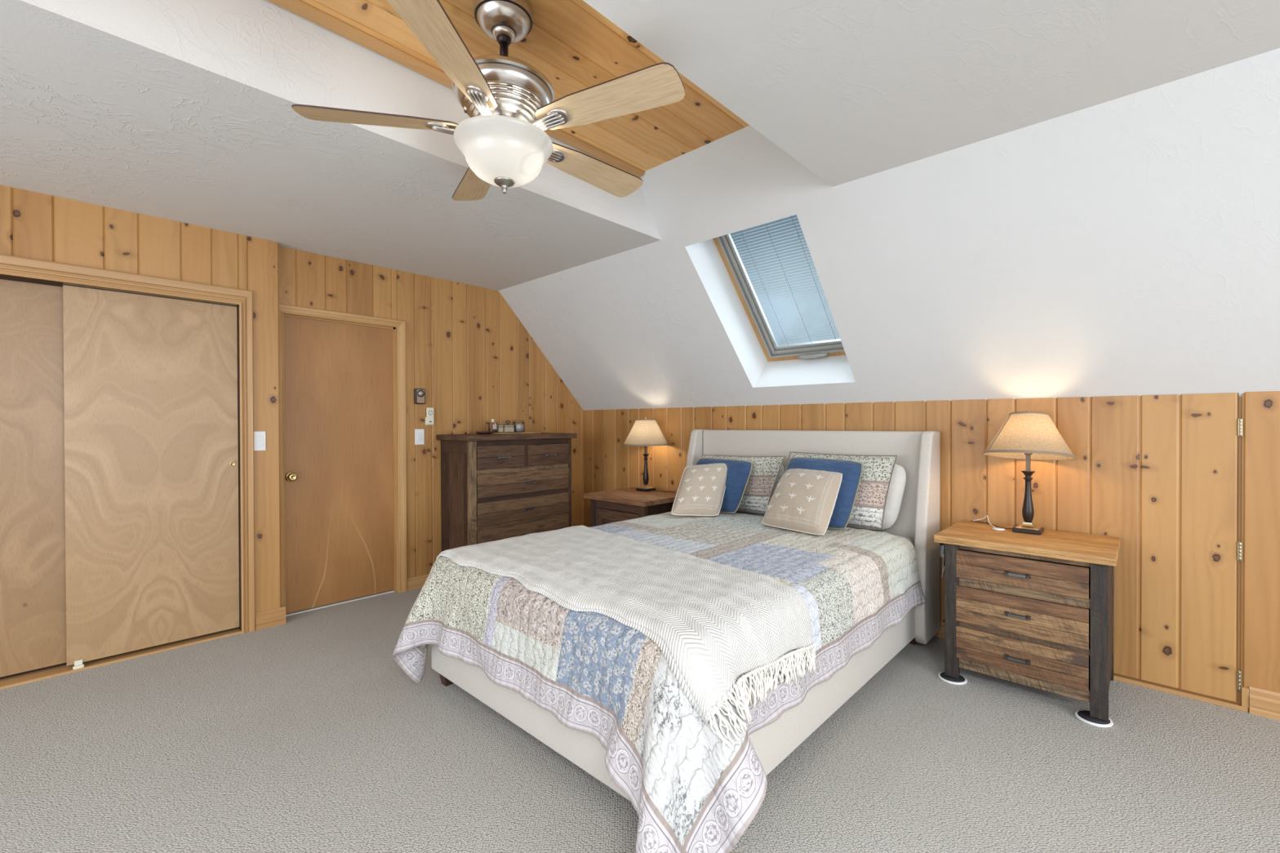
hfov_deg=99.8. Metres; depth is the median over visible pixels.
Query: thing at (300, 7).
trim
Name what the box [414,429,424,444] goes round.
light switch
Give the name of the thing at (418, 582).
baseboard
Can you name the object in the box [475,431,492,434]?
dish
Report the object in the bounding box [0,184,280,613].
wall
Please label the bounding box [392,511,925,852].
quilt
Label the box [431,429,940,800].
bed
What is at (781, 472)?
sleeping pillow
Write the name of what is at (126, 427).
door
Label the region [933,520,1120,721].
nightstand
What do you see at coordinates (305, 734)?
floor
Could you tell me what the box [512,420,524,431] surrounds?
candle jar
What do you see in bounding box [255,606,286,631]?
baseboard
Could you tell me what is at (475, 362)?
wall
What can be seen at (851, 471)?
pillow
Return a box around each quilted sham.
[701,454,784,512]
[788,451,897,528]
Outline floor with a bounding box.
[0,587,1279,852]
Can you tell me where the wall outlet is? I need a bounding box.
[939,545,943,557]
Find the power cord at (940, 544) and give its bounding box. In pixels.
[939,542,944,622]
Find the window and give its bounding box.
[712,214,845,361]
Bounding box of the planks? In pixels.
[302,0,749,171]
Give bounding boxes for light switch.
[253,431,266,450]
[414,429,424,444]
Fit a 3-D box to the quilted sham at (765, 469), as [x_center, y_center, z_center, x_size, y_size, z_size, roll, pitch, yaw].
[0.663,0.399,3.857,0.832,0.408,0.111,0,1,43]
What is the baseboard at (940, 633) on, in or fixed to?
attached to the wall at (975, 485)
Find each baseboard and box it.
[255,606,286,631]
[407,573,429,591]
[933,622,944,639]
[1248,686,1279,720]
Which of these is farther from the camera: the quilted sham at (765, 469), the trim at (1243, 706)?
the quilted sham at (765, 469)
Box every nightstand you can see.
[583,487,676,526]
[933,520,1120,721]
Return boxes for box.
[492,420,515,432]
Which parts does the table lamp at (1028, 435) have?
stem, lamp shade, shade trim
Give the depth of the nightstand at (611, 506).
4.20 m
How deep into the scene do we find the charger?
2.83 m
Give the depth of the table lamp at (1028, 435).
2.69 m
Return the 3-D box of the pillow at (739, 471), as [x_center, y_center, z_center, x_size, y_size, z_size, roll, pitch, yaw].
[0.539,0.410,3.802,0.532,0.361,0.171,0,1,43]
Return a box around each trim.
[267,0,644,177]
[1113,673,1248,712]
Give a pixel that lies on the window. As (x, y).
(770, 266)
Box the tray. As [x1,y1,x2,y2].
[489,431,540,434]
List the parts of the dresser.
corner post, panel, frame, corner post, drawer, handle, rail, rail, rail, rail, drawer, drawer, drawer, handle, handle, drawer, handle, corner post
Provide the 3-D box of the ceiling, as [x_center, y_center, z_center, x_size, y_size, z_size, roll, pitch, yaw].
[0.359,-0.786,0.158,8.650,1.352,6.421,0,1,43]
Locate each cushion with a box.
[671,462,727,515]
[761,468,842,535]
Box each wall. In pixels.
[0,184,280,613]
[278,245,583,578]
[583,391,1279,711]
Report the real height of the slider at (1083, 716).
0.011 m
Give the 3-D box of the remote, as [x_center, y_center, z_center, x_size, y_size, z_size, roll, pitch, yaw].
[-1.654,-0.080,4.239,0.028,0.137,0.066,0,1,43]
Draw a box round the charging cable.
[939,549,944,577]
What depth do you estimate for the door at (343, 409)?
3.84 m
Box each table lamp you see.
[622,417,668,491]
[982,408,1076,534]
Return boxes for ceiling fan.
[291,0,684,200]
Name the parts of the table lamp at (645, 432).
stem, lamp shade, shade trim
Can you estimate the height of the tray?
0.012 m
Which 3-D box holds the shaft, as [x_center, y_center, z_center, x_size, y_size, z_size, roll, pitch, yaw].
[0.910,-0.820,3.481,0.750,1.076,1.041,0,1,43]
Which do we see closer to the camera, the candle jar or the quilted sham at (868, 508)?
the quilted sham at (868, 508)
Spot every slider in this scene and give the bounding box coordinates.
[937,671,967,684]
[1074,710,1113,728]
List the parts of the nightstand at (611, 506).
leg, rail, door, leg, panel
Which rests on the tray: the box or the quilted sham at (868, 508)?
the box
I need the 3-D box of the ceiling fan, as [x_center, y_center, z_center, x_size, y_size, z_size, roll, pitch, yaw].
[-0.443,-1.145,1.931,1.283,0.649,1.227,0,1,43]
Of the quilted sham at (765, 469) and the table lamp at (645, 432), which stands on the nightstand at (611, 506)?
the table lamp at (645, 432)
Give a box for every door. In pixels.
[0,253,255,689]
[279,303,407,616]
[1014,392,1242,702]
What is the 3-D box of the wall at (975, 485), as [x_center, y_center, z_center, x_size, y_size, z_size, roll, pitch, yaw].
[2.562,0.549,2.491,8.630,1.416,0.020,0,1,43]
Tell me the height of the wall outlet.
0.122 m
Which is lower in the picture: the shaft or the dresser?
the dresser
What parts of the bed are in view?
leg, foot rail, headboard, rail, mattress, leg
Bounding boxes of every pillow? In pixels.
[695,457,752,513]
[737,465,784,513]
[783,457,862,528]
[846,464,906,529]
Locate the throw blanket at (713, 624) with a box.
[435,525,817,756]
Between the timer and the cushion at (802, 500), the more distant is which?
the timer
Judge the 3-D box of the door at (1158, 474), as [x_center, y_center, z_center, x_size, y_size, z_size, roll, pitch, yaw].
[2.362,0.536,2.672,0.836,1.380,0.026,0,1,43]
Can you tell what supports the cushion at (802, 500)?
on the quilt at (600, 677)
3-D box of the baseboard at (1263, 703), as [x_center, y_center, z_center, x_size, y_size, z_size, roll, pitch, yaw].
[4.186,1.205,0.946,4.144,0.114,0.016,0,1,43]
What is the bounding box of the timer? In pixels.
[413,388,425,404]
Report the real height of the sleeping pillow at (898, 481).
0.414 m
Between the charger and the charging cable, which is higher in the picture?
the charger
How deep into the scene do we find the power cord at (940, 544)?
3.17 m
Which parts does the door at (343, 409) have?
knob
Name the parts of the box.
frame, box panel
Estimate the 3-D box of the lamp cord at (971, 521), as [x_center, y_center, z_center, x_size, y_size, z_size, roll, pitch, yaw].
[1.917,0.534,2.929,0.031,0.009,0.262,0,0,-12]
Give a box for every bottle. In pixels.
[488,418,497,431]
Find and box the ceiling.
[0,0,1279,410]
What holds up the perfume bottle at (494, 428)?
on the tray
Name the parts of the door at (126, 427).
sliding panel, sliding panel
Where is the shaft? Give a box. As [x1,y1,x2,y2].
[684,238,855,387]
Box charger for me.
[973,515,1004,530]
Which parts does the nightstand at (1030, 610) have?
leg, handle, handle, handle, drawer, drawer, drawer, rail, rail, rail, rail, leg, panel, leg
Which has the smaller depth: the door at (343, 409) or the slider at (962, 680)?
the slider at (962, 680)
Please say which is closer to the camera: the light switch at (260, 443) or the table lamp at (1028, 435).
the table lamp at (1028, 435)
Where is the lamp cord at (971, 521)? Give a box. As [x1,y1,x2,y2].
[970,520,1012,528]
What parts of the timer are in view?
plate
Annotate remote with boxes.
[425,407,433,425]
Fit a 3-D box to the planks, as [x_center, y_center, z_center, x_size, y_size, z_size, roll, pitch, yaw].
[-0.978,-1.471,1.372,1.065,0.009,3.965,0,1,43]
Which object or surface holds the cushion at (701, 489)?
on the quilt at (600, 677)
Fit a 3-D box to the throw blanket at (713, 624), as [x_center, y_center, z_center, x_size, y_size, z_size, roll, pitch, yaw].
[-0.132,0.751,2.354,0.896,0.340,1.891,0,1,-42]
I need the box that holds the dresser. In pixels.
[436,432,577,551]

